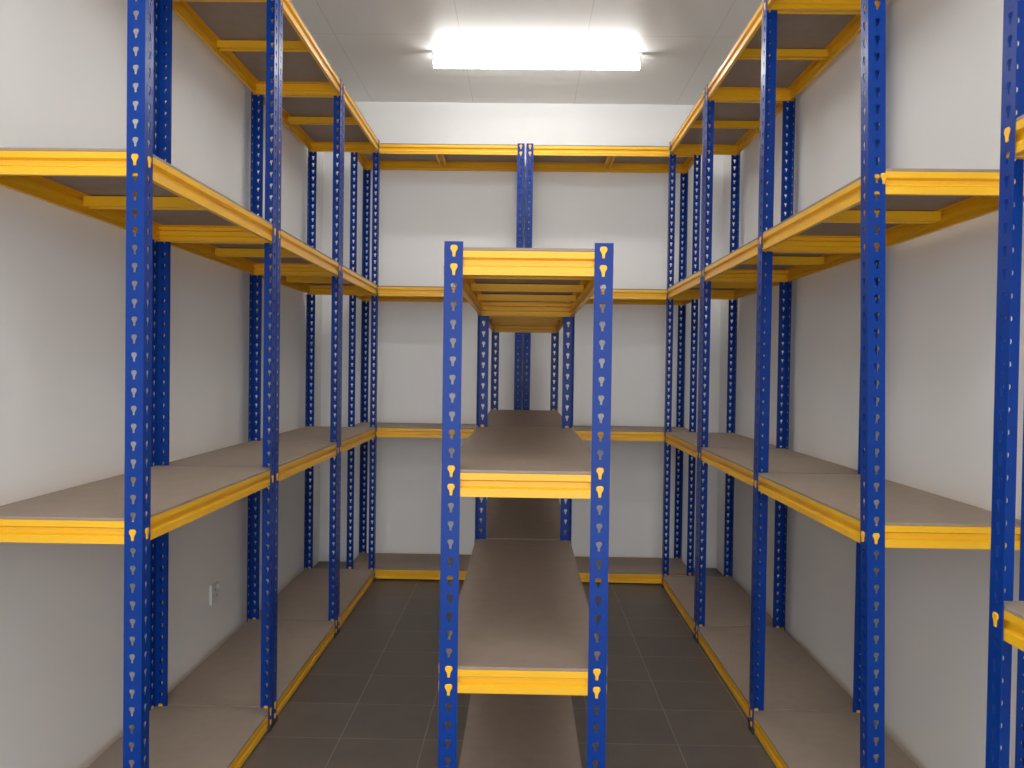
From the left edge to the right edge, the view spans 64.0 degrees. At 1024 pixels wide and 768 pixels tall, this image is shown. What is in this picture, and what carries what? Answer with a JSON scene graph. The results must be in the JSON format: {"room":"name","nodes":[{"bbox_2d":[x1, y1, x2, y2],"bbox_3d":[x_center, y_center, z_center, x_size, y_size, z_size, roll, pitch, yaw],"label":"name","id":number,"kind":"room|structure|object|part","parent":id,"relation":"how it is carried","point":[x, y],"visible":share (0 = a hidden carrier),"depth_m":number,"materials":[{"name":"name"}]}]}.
{"room":"storage room","nodes":[
{"label":"storage room","id":0,"kind":"room"},
{"bbox_2d":[0,0,322,767],"bbox_3d":[-1.256,-0.260,1.706,0.100,2.800,6.585,1,1,1],"label":"wall","id":1,"kind":"structure","parent":0,"point":[63,63],"depth_m":2.38,"materials":[{"name":"white paint"}]},
{"bbox_2d":[210,581,218,605],"bbox_3d":[-1.193,0.839,3.291,0.013,0.080,0.080,1,1,1],"label":"wall socket","id":2,"kind":"object","parent":1,"relation":"attached to","point":[214,588],"visible":1,"depth_m":3.28,"materials":[{"name":"white plastic"}]},
{"bbox_2d":[241,561,776,767],"bbox_3d":[-0.015,1.208,1.714,2.622,0.100,6.785,1,1,1],"label":"floor","id":3,"kind":"structure","parent":0,"point":[370,699],"depth_m":2.96,"materials":[{"name":"tile"}]},
{"bbox_2d":[0,0,278,767],"bbox_3d":[-0.974,-0.086,2.216,0.396,2.442,0.938,1,1,1],"label":"shelving rack","id":4,"kind":"object","parent":3,"relation":"on","point":[132,189],"visible":1,"depth_m":2.13,"materials":[{"name":"blue metal"}]},
{"bbox_3d":[-0.805,-0.078,1.768,0.039,2.438,0.039,1,1,1],"label":"post","id":5,"kind":"part","parent":4,"relation":"part of","materials":[{"name":"blue metal"}]},
{"bbox_3d":[-1.143,-0.098,2.665,0.039,2.438,0.039,1,1,1],"label":"post","id":6,"kind":"part","parent":4,"relation":"part of","materials":[{"name":"blue metal"}]},
{"bbox_3d":[-0.793,-0.093,2.660,0.039,2.438,0.039,1,1,1],"label":"post","id":7,"kind":"part","parent":4,"relation":"part of","materials":[{"name":"blue metal"}]},
{"bbox_2d":[159,0,342,725],"bbox_3d":[-0.961,-0.102,3.156,0.396,2.442,0.938,1,1,1],"label":"shelving rack","id":8,"kind":"object","parent":3,"relation":"on","point":[234,30],"visible":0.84,"depth_m":3.15,"materials":[{"name":"blue metal"}]},
{"bbox_3d":[-1.143,-0.099,2.712,0.039,2.438,0.039,1,1,1],"label":"post","id":9,"kind":"part","parent":8,"relation":"part of","materials":[{"name":"blue metal"}]},
{"bbox_3d":[-1.131,-0.114,3.605,0.039,2.438,0.039,1,1,1],"label":"post","id":10,"kind":"part","parent":8,"relation":"part of","materials":[{"name":"blue metal"}]},
{"bbox_3d":[-0.792,-0.094,2.707,0.039,2.438,0.039,1,1,1],"label":"post","id":11,"kind":"part","parent":8,"relation":"part of","materials":[{"name":"blue metal"}]},
{"bbox_3d":[-0.780,-0.109,3.600,0.039,2.438,0.039,1,1,1],"label":"post","id":12,"kind":"part","parent":8,"relation":"part of","materials":[{"name":"blue metal"}]},
{"bbox_2d":[253,83,379,633],"bbox_3d":[-0.949,-0.118,4.096,0.396,2.442,0.938,1,1,1],"label":"shelving rack","id":13,"kind":"object","parent":3,"relation":"on","point":[309,118],"visible":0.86,"depth_m":4.27,"materials":[{"name":"blue metal"}]},
{"bbox_3d":[-1.130,-0.115,3.652,0.039,2.438,0.039,1,1,1],"label":"post","id":14,"kind":"part","parent":13,"relation":"part of","materials":[{"name":"blue metal"}]},
{"bbox_3d":[-1.118,-0.130,4.545,0.039,2.438,0.039,1,1,1],"label":"post","id":15,"kind":"part","parent":13,"relation":"part of","materials":[{"name":"blue metal"}]},
{"bbox_3d":[-0.779,-0.110,3.647,0.039,2.438,0.039,1,1,1],"label":"post","id":16,"kind":"part","parent":13,"relation":"part of","materials":[{"name":"blue metal"}]},
{"bbox_3d":[-0.767,-0.125,4.540,0.039,2.438,0.039,1,1,1],"label":"post","id":17,"kind":"part","parent":13,"relation":"part of","materials":[{"name":"blue metal"}]},
{"bbox_2d":[346,143,524,579],"bbox_3d":[-0.427,-0.122,4.762,0.971,2.442,0.396,1,1,1],"label":"shelving rack","id":18,"kind":"object","parent":3,"relation":"on","point":[393,156],"visible":0.62,"depth_m":4.60,"materials":[{"name":"blue metal"}]},
{"bbox_3d":[-0.892,-0.127,4.593,0.039,2.438,0.039,1,1,1],"label":"post","id":19,"kind":"part","parent":18,"relation":"part of","materials":[{"name":"blue metal"}]},
{"bbox_3d":[-0.887,-0.133,4.944,0.039,2.438,0.039,1,1,1],"label":"post","id":20,"kind":"part","parent":18,"relation":"part of","materials":[{"name":"blue metal"}]},
{"bbox_3d":[0.034,-0.114,4.580,0.039,2.438,0.039,1,1,1],"label":"post","id":21,"kind":"part","parent":18,"relation":"part of","materials":[{"name":"blue metal"}]},
{"bbox_3d":[0.038,-0.120,4.931,0.039,2.438,0.039,1,1,1],"label":"post","id":22,"kind":"part","parent":18,"relation":"part of","materials":[{"name":"blue metal"}]},
{"bbox_2d":[479,316,569,539],"bbox_3d":[0.051,0.399,3.661,0.356,1.451,1.303,1,1,1],"label":"shelving rack","id":23,"kind":"object","parent":3,"relation":"on","point":[506,517],"visible":0.34,"depth_m":3.68,"materials":[{"name":"blue metal"}]},
{"bbox_3d":[-0.113,0.406,3.035,0.039,1.448,0.039,1,1,1],"label":"post","id":24,"kind":"part","parent":23,"relation":"part of","materials":[{"name":"blue metal"}]},
{"bbox_3d":[-0.095,0.385,4.292,0.039,1.448,0.039,1,1,1],"label":"post","id":25,"kind":"part","parent":23,"relation":"part of","materials":[{"name":"blue metal"}]},
{"bbox_3d":[0.216,0.389,4.288,0.039,1.448,0.039,1,1,1],"label":"post","id":26,"kind":"part","parent":23,"relation":"part of","materials":[{"name":"blue metal"}]},
{"bbox_3d":[0.198,0.410,3.030,0.039,1.448,0.039,1,1,1],"label":"post","id":27,"kind":"part","parent":23,"relation":"part of","materials":[{"name":"blue metal"}]},
{"bbox_2d":[438,241,613,767],"bbox_3d":[0.034,0.421,2.356,0.356,1.451,1.303,1,1,1],"label":"shelving rack","id":28,"kind":"object","parent":3,"relation":"on","point":[522,640],"visible":1,"depth_m":1.87,"materials":[{"name":"blue metal"}]},
{"bbox_3d":[-0.130,0.428,1.729,0.039,1.448,0.039,1,1,1],"label":"post","id":29,"kind":"part","parent":28,"relation":"part of","materials":[{"name":"blue metal"}]},
{"bbox_3d":[-0.113,0.406,2.987,0.039,1.448,0.039,1,1,1],"label":"post","id":30,"kind":"part","parent":28,"relation":"part of","materials":[{"name":"blue metal"}]},
{"bbox_3d":[0.198,0.411,2.982,0.039,1.448,0.039,1,1,1],"label":"post","id":31,"kind":"part","parent":28,"relation":"part of","materials":[{"name":"blue metal"}]},
{"bbox_3d":[0.181,0.432,1.725,0.039,1.448,0.039,1,1,1],"label":"post","id":32,"kind":"part","parent":28,"relation":"part of","materials":[{"name":"blue metal"}]},
{"bbox_2d":[523,143,700,582],"bbox_3d":[0.548,-0.108,4.749,0.971,2.442,0.396,1,1,1],"label":"shelving rack","id":33,"kind":"object","parent":3,"relation":"on","point":[539,158],"visible":0.56,"depth_m":4.58,"materials":[{"name":"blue metal"}]},
{"bbox_3d":[0.087,-0.119,4.931,0.039,2.438,0.039,1,1,1],"label":"post","id":34,"kind":"part","parent":33,"relation":"part of","materials":[{"name":"blue metal"}]},
{"bbox_3d":[0.083,-0.113,4.580,0.039,2.438,0.039,1,1,1],"label":"post","id":35,"kind":"part","parent":33,"relation":"part of","materials":[{"name":"blue metal"}]},
{"bbox_3d":[1.013,-0.106,4.918,0.039,2.438,0.039,1,1,1],"label":"post","id":36,"kind":"part","parent":33,"relation":"part of","materials":[{"name":"blue metal"}]},
{"bbox_3d":[1.008,-0.100,4.567,0.039,2.438,0.039,1,1,1],"label":"post","id":37,"kind":"part","parent":33,"relation":"part of","materials":[{"name":"blue metal"}]},
{"bbox_2d":[661,87,788,638],"bbox_3d":[1.028,-0.090,4.066,0.386,2.442,0.898,1,1,1],"label":"shelving rack","id":38,"kind":"object","parent":3,"relation":"on","point":[736,123],"visible":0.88,"depth_m":4.28,"materials":[{"name":"blue metal"}]},
{"bbox_3d":[0.864,-0.101,4.495,0.039,2.438,0.039,1,1,1],"label":"post","id":39,"kind":"part","parent":38,"relation":"part of","materials":[{"name":"blue metal"}]},
{"bbox_3d":[0.852,-0.087,3.642,0.039,2.438,0.039,1,1,1],"label":"post","id":40,"kind":"part","parent":38,"relation":"part of","materials":[{"name":"blue metal"}]},
{"bbox_3d":[1.204,-0.096,4.490,0.039,2.438,0.039,1,1,1],"label":"post","id":41,"kind":"part","parent":38,"relation":"part of","materials":[{"name":"blue metal"}]},
{"bbox_3d":[1.193,-0.082,3.638,0.039,2.438,0.039,1,1,1],"label":"post","id":42,"kind":"part","parent":38,"relation":"part of","materials":[{"name":"blue metal"}]},
{"bbox_2d":[695,0,864,722],"bbox_3d":[1.016,-0.074,3.167,0.386,2.442,0.898,1,1,1],"label":"shelving rack","id":43,"kind":"object","parent":3,"relation":"on","point":[806,41],"visible":0.62,"depth_m":3.25,"materials":[{"name":"blue metal"}]},
{"bbox_3d":[0.851,-0.086,3.595,0.039,2.438,0.039,1,1,1],"label":"post","id":44,"kind":"part","parent":43,"relation":"part of","materials":[{"name":"blue metal"}]},
{"bbox_3d":[0.840,-0.071,2.743,0.039,2.438,0.039,1,1,1],"label":"post","id":45,"kind":"part","parent":43,"relation":"part of","materials":[{"name":"blue metal"}]},
{"bbox_3d":[1.192,-0.081,3.591,0.039,2.438,0.039,1,1,1],"label":"post","id":46,"kind":"part","parent":43,"relation":"part of","materials":[{"name":"blue metal"}]},
{"bbox_3d":[1.181,-0.067,2.738,0.039,2.438,0.039,1,1,1],"label":"post","id":47,"kind":"part","parent":43,"relation":"part of","materials":[{"name":"blue metal"}]},
{"bbox_2d":[748,0,1023,767],"bbox_3d":[0.980,-0.060,2.267,0.414,2.442,0.898,1,1,1],"label":"shelving rack","id":48,"kind":"object","parent":3,"relation":"on","point":[883,208],"visible":1,"depth_m":2.07,"materials":[{"name":"blue metal"}]},
{"bbox_3d":[0.829,-0.071,2.696,0.039,2.438,0.039,1,1,1],"label":"post","id":49,"kind":"part","parent":48,"relation":"part of","materials":[{"name":"blue metal"}]},
{"bbox_3d":[1.170,-0.066,2.691,0.039,2.438,0.039,1,1,1],"label":"post","id":50,"kind":"part","parent":48,"relation":"part of","materials":[{"name":"blue metal"}]},
{"bbox_3d":[0.811,-0.057,1.843,0.039,2.438,0.039,0,1,1],"label":"post","id":51,"kind":"part","parent":48,"relation":"part of","materials":[{"name":"blue metal"}]},
{"bbox_3d":[1.158,-0.051,1.838,0.039,2.438,0.039,1,1,1],"label":"post","id":52,"kind":"part","parent":48,"relation":"part of","materials":[{"name":"blue metal"}]},
{"bbox_2d":[985,0,1023,767],"bbox_3d":[0.993,-0.036,0.921,0.386,2.442,0.906,1,1,1],"label":"shelving rack","id":53,"kind":"object","parent":3,"relation":"on","point":[1006,615],"visible":1,"depth_m":1.36,"materials":[{"name":"blue metal"}]},
{"bbox_2d":[319,102,723,567],"bbox_3d":[0.051,-0.298,5.030,2.622,2.800,0.100,1,1,1],"label":"wall","id":54,"kind":"structure","parent":0,"point":[420,210],"depth_m":4.98,"materials":[{"name":"white paint"}]},
{"bbox_2d":[290,0,761,104],"bbox_3d":[0.025,-1.692,1.664,2.622,0.100,6.785,1,1,1],"label":"ceiling","id":55,"kind":"structure","parent":0,"point":[381,50],"depth_m":4.05,"materials":[{"name":"white paint"}]},
{"bbox_2d":[432,50,641,69],"bbox_3d":[0.124,-1.641,4.162,1.060,0.082,0.034,1,1,1],"label":"lamp","id":56,"kind":"object","parent":55,"relation":"attached to","point":[435,64],"visible":1,"depth_m":4.15,"materials":[{"name":"white plastic"}]},
{"bbox_2d":[716,0,1023,767],"bbox_3d":[1.266,-0.224,1.672,0.100,2.800,6.585,1,1,1],"label":"wall","id":57,"kind":"structure","parent":0,"point":[944,57],"depth_m":2.52,"materials":[{"name":"white paint"}]}
]}

